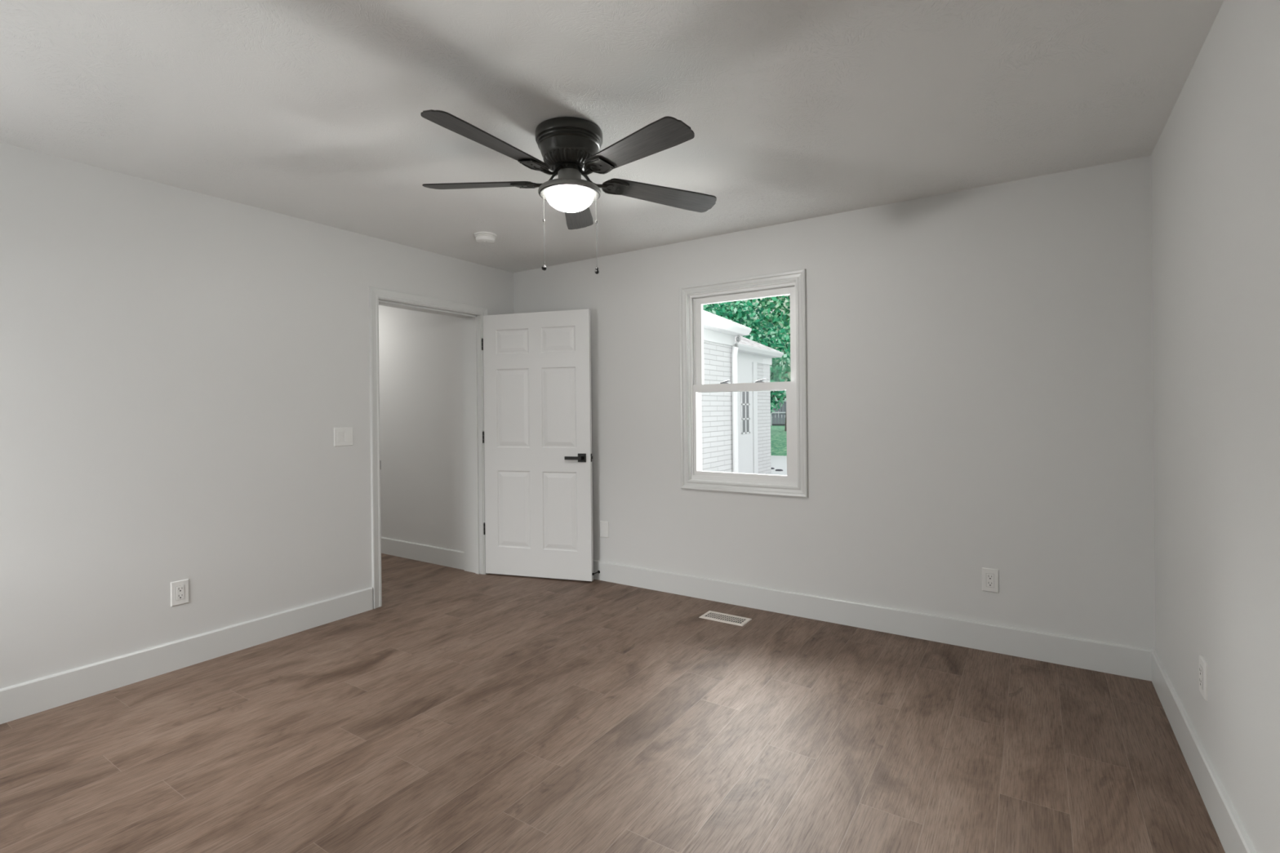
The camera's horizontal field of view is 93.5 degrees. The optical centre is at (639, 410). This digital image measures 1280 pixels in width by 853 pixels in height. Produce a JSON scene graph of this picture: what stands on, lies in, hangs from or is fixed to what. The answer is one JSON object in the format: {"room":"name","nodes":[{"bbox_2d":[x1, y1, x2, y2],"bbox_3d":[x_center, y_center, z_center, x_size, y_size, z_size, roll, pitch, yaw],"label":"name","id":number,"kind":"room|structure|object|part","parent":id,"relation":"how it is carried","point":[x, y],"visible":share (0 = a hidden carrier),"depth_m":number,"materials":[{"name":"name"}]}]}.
{"room":"empty bedroom","nodes":[
{"label":"empty bedroom","id":0,"kind":"room"},
{"bbox_2d":[0,142,513,688],"bbox_3d":[-2.315,0.134,3.298,0.220,2.540,4.600,-1,0,33],"label":"wall","id":1,"kind":"structure","parent":0,"point":[180,367],"depth_m":3.02,"materials":[{"name":"white paint"}]},
{"bbox_2d":[170,578,189,606],"bbox_3d":[-2.332,0.923,3.051,0.009,0.122,0.077,-1,0,33],"label":"wall outlet","id":2,"kind":"object","parent":1,"relation":"attached to","point":[179,589],"visible":1,"depth_m":3.05,"materials":[{"name":"white plastic"}]},
{"bbox_2d":[175,585,184,600],"bbox_3d":[-2.331,0.923,3.050,0.001,0.071,0.037,-1,0,33],"label":"receptacle","id":3,"kind":"object","parent":2,"relation":"attached to","point":[180,589],"depth_m":3.05,"materials":[{"name":"white plastic"}]},
{"bbox_2d":[0,586,373,724],"bbox_3d":[-2.579,1.236,2.662,0.016,0.143,3.030,-1,0,33],"label":"baseboard","id":4,"kind":"structure","parent":1,"relation":"attached to","point":[17,701],"depth_m":2.99,"materials":[{"name":"white paint"}]},
{"bbox_2d":[333,426,352,446],"bbox_3d":[-1.861,0.164,3.781,0.011,0.116,0.123,-1,0,33],"label":"light switch","id":5,"kind":"object","parent":1,"relation":"attached to","point":[342,436],"visible":1,"depth_m":3.78,"materials":[{"name":"white plastic"}]},
{"bbox_2d":[368,286,488,608],"bbox_3d":[-1.571,0.239,4.419,0.237,2.109,1.018,-1,0,33],"label":"door frame","id":6,"kind":"structure","parent":1,"relation":"attached to","point":[470,322],"depth_m":4.73,"materials":[{"name":"white paint"}]},
{"bbox_2d":[481,309,593,581],"bbox_3d":[-0.797,0.261,4.598,0.915,2.024,0.143,-1,0,13],"label":"door","id":7,"kind":"structure","parent":6,"relation":"attached to","point":[537,433],"depth_m":4.59,"materials":[{"name":"white paint"}]},
{"bbox_3d":[-0.493,0.352,4.477,0.134,0.024,0.041,-1,0,17],"label":"lever","id":8,"kind":"part","parent":7,"relation":"part of","materials":[{"name":"black metal"}]},
{"bbox_3d":[-0.433,0.351,4.485,0.064,0.064,0.009,-1,0,17],"label":"lever handle","id":9,"kind":"part","parent":7,"relation":"part of","materials":[{"name":"black metal"}]},
{"bbox_2d":[378,305,463,551],"bbox_3d":[-2.110,0.127,5.622,1.980,2.540,0.485,-1,0,33],"label":"wall","id":10,"kind":"structure","parent":0,"point":[420,353],"depth_m":5.18,"materials":[{"name":"white paint"}]},
{"bbox_2d":[381,537,464,569],"bbox_3d":[-2.219,1.227,5.404,1.918,0.143,0.016,-1,0,33],"label":"baseboard","id":11,"kind":"structure","parent":10,"relation":"attached to","point":[419,552],"depth_m":5.15,"materials":[{"name":"white paint"}]},
{"bbox_2d":[0,0,1223,272],"bbox_3d":[-1.414,-1.245,2.667,6.599,0.200,4.750,-1,0,33],"label":"ceiling","id":12,"kind":"structure","parent":0,"point":[310,110],"depth_m":2.21,"materials":[{"name":"white paint"}]},
{"bbox_2d":[473,231,497,244],"bbox_3d":[-1.012,-1.124,3.937,0.146,0.054,0.146,-1,0,33],"label":"smoke detector","id":13,"kind":"object","parent":12,"relation":"attached to","point":[482,237],"visible":1,"depth_m":3.89,"materials":[{"name":"white plastic"}]},
{"bbox_3d":[-1.012,-1.146,3.937,0.146,0.011,0.146,-1,0,33],"label":"mounting plate","id":14,"kind":"part","parent":13,"relation":"part of","materials":[{"name":"white plastic"}]},
{"bbox_2d":[420,109,716,274],"bbox_3d":[-0.316,-0.860,2.453,1.306,0.590,1.252,-1,0,33],"label":"ceiling fan","id":15,"kind":"object","parent":12,"relation":"hanging from","point":[570,147],"visible":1,"depth_m":2.40,"materials":[{"name":"brown metal"}]},
{"bbox_3d":[-0.698,-0.978,2.606,0.511,0.065,0.132,-1,0,15],"label":"blade","id":16,"kind":"part","parent":15,"relation":"part of","materials":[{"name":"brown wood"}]},
{"bbox_3d":[-0.547,-0.967,2.161,0.137,0.043,0.513,-1,0,33],"label":"blade","id":17,"kind":"part","parent":15,"relation":"part of","materials":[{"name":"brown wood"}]},
{"bbox_3d":[-0.399,-0.751,2.497,0.006,0.308,0.006,-1,0,11],"label":"pull chain","id":18,"kind":"part","parent":15,"relation":"part of","materials":[{"name":"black metal"}]},
{"bbox_3d":[-0.397,-0.593,2.497,0.023,0.024,0.023,-1,0,33],"label":"pull knob","id":19,"kind":"part","parent":15,"relation":"part of","materials":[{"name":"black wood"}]},
{"bbox_3d":[-0.291,-0.867,2.497,0.197,0.073,0.197,-1,0,33],"label":"lamp shade","id":20,"kind":"part","parent":15,"relation":"part of","materials":[{"name":"white glass"}]},
{"bbox_3d":[-0.303,-0.964,2.917,0.132,0.035,0.511,-1,0,-2],"label":"blade","id":21,"kind":"part","parent":15,"relation":"part of","materials":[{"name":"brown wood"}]},
{"bbox_3d":[-0.181,-0.746,2.497,0.006,0.322,0.006,-1,0,-34],"label":"pull chain","id":22,"kind":"part","parent":15,"relation":"part of","materials":[{"name":"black metal"}]},
{"bbox_3d":[-0.179,-0.581,2.497,0.017,0.028,0.017,-1,0,33],"label":"pull knob","id":23,"kind":"part","parent":15,"relation":"part of","materials":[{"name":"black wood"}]},
{"bbox_3d":[-0.016,-0.951,2.179,0.132,0.049,0.511,-1,0,-41],"label":"blade","id":24,"kind":"part","parent":15,"relation":"part of","materials":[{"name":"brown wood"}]},
{"bbox_3d":[0.098,-0.949,2.655,0.511,0.057,0.132,-1,0,-22],"label":"blade","id":25,"kind":"part","parent":15,"relation":"part of","materials":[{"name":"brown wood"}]},
{"bbox_2d":[0,553,1225,852],"bbox_3d":[-1.430,1.326,2.653,6.349,0.060,4.470,-1,0,33],"label":"floor","id":26,"kind":"structure","parent":0,"point":[463,712],"depth_m":2.32,"materials":[{"name":"brown wood"}]},
{"bbox_2d":[698,610,751,626],"bbox_3d":[0.522,1.270,3.685,0.290,0.005,0.142,-1,0,33],"label":"floor vent","id":27,"kind":"object","parent":26,"relation":"in","point":[712,615],"visible":1,"depth_m":3.68,"materials":[{"name":"beige metal"}]},
{"bbox_2d":[706,613,744,622],"bbox_3d":[0.522,1.270,3.685,0.242,0.003,0.086,-1,0,33],"label":"grille","id":28,"kind":"object","parent":27,"relation":"attached to","point":[718,616],"depth_m":3.69,"materials":[{"name":"beige metal"}]},
{"bbox_2d":[513,155,1155,649],"bbox_3d":[0.776,0.100,3.942,4.249,2.540,0.160,-1,0,33],"label":"wall","id":29,"kind":"structure","parent":0,"point":[980,359],"depth_m":3.30,"materials":[{"name":"white paint"}]},
{"bbox_2d":[600,520,608,537],"bbox_3d":[-0.270,0.895,4.533,0.077,0.122,0.007,-1,0,33],"label":"blank plate","id":30,"kind":"object","parent":29,"relation":"attached to","point":[604,532],"visible":1,"depth_m":4.53,"materials":[{"name":"white plastic"}]},
{"bbox_2d":[678,268,808,497],"bbox_3d":[0.692,-0.164,3.985,0.885,1.400,0.185,-1,0,33],"label":"window","id":31,"kind":"structure","parent":29,"relation":"in","point":[691,298],"depth_m":3.94,"materials":[{"name":"white paint"}]},
{"bbox_3d":[0.726,-0.165,4.038,0.825,1.340,0.060,-1,0,33],"label":"exterior frame","id":32,"kind":"part","parent":31,"relation":"part of","materials":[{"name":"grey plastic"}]},
{"bbox_3d":[0.695,-0.457,3.994,0.741,0.660,0.033,-1,0,33],"label":"sash","id":33,"kind":"part","parent":31,"relation":"part of","materials":[{"name":"white plastic"}]},
{"bbox_3d":[0.673,0.136,3.968,0.748,0.634,0.031,-1,0,33],"label":"sash","id":34,"kind":"part","parent":31,"relation":"part of","materials":[{"name":"white plastic"}]},
{"bbox_2d":[593,560,1154,681],"bbox_3d":[0.676,1.200,3.911,4.099,0.143,0.016,-1,0,33],"label":"baseboard","id":35,"kind":"structure","parent":29,"relation":"attached to","point":[1134,662],"depth_m":3.37,"materials":[{"name":"white paint"}]},
{"bbox_2d":[982,567,999,593],"bbox_3d":[1.836,0.890,3.155,0.077,0.122,0.009,-1,0,33],"label":"wall outlet","id":36,"kind":"object","parent":29,"relation":"attached to","point":[990,578],"visible":1,"depth_m":3.15,"materials":[{"name":"white plastic"}]},
{"bbox_2d":[986,573,994,587],"bbox_3d":[1.835,0.890,3.153,0.035,0.069,0.004,-1,0,33],"label":"receptacle","id":37,"kind":"object","parent":36,"relation":"attached to","point":[989,576],"depth_m":3.15,"materials":[{"name":"white plastic"}]},
{"bbox_2d":[1151,0,1279,852],"bbox_3d":[1.230,0.101,0.891,0.150,2.540,4.450,-1,0,33],"label":"wall","id":38,"kind":"structure","parent":0,"point":[1215,158],"depth_m":1.74,"materials":[{"name":"white paint"}]},
{"bbox_2d":[1151,649,1256,852],"bbox_3d":[1.199,1.200,0.981,0.016,0.143,4.350,-1,0,33],"label":"baseboard","id":39,"kind":"structure","parent":38,"relation":"attached to","point":[1233,836],"depth_m":1.96,"materials":[{"name":"white paint"}]},
{"bbox_2d":[1199,654,1208,701],"bbox_3d":[1.853,0.878,1.982,0.012,0.122,0.077,-1,0,33],"label":"wall outlet","id":40,"kind":"object","parent":38,"relation":"attached to","point":[1203,664],"visible":1,"depth_m":1.96,"materials":[{"name":"white plastic"}]},
{"bbox_2d":[1199,664,1202,688],"bbox_3d":[1.850,0.878,1.984,0.004,0.071,0.037,-1,0,33],"label":"receptacle","id":41,"kind":"object","parent":40,"relation":"attached to","point":[1200,665],"depth_m":1.98,"materials":[{"name":"white plastic"}]},
{"label":"outside","id":42,"kind":"structure","parent":0,"visible":0},
{"bbox_2d":[770,425,786,456],"bbox_3d":[10.295,1.300,40.644,100.000,0.195,88.000,-1,0,33],"label":"lawn","id":43,"kind":"structure","parent":42,"point":[778,434],"depth_m":25.29,"materials":[{"name":"green plant"}]},
{"bbox_2d":[702,300,790,413],"bbox_3d":[2.373,-1.185,18.304,4.717,5.060,2.806,-1,0,33],"label":"tree","id":44,"kind":"object","parent":43,"relation":"on","point":[743,318],"visible":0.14,"depth_m":17.35,"materials":[{"name":"teal plant"}]},
{"bbox_2d":[704,294,791,382],"bbox_3d":[4.554,-2.208,23.257,5.892,7.031,3.618,-1,0,33],"label":"tree","id":45,"kind":"object","parent":43,"relation":"on","point":[780,316],"visible":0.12,"depth_m":21.86,"materials":[{"name":"green plant"}]},
{"bbox_2d":[768,318,786,431],"bbox_3d":[8.944,-2.583,36.015,8.077,7.636,4.661,-1,0,33],"label":"tree","id":46,"kind":"object","parent":43,"relation":"on","point":[785,429],"visible":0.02,"depth_m":36.05,"materials":[{"name":"teal plant"}]},
{"bbox_2d":[770,400,786,425],"bbox_3d":[11.885,0.179,46.746,20.000,1.980,0.090,-1,0,33],"label":"fence","id":47,"kind":"object","parent":43,"relation":"on","point":[778,417],"visible":0.04,"depth_m":47.38,"materials":[{"name":"grey wood"}]},
{"bbox_3d":[10.406,0.207,47.701,0.090,1.950,0.050,-1,0,33],"label":"post","id":48,"kind":"part","parent":47,"relation":"part of","materials":[{"name":"grey wood"}]},
{"bbox_2d":[770,391,786,414],"bbox_3d":[14.494,-0.918,49.944,24.698,4.228,4.842,-1,0,33],"label":"hedge","id":49,"kind":"object","parent":43,"relation":"on","point":[784,397],"visible":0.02,"depth_m":50.84,"materials":[{"name":"green plant"}]},
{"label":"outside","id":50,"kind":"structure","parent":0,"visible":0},
{"bbox_2d":[770,455,786,475],"bbox_3d":[-1.542,1.415,6.089,16.000,0.050,25.200,-1,0,33],"label":"patio","id":51,"kind":"structure","parent":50,"point":[778,462],"depth_m":14.68,"materials":[{"name":"grey concrete"}]},
{"bbox_2d":[701,310,783,474],"bbox_3d":[-0.543,-0.378,9.704,4.943,3.501,7.970,-1,0,33],"label":"house wing","id":52,"kind":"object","parent":51,"relation":"on","point":[736,425],"visible":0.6,"depth_m":8.41,"materials":[{"name":"white paint"}]},
{"bbox_3d":[1.913,0.186,11.108,0.030,2.215,0.800,-1,0,33],"label":"door","id":53,"kind":"part","parent":52,"relation":"part of","materials":[{"name":"white"}]},
{"bbox_3d":[1.945,0.018,11.133,0.008,0.790,0.330,-1,0,33],"label":"door pane","id":54,"kind":"part","parent":52,"relation":"part of","materials":[{"name":"clear glass"}]},
{"bbox_3d":[1.942,0.211,11.137,0.045,2.265,1.120,-1,0,33],"label":"door casing","id":55,"kind":"part","parent":52,"relation":"part of","materials":[{"name":"white"}]}
]}

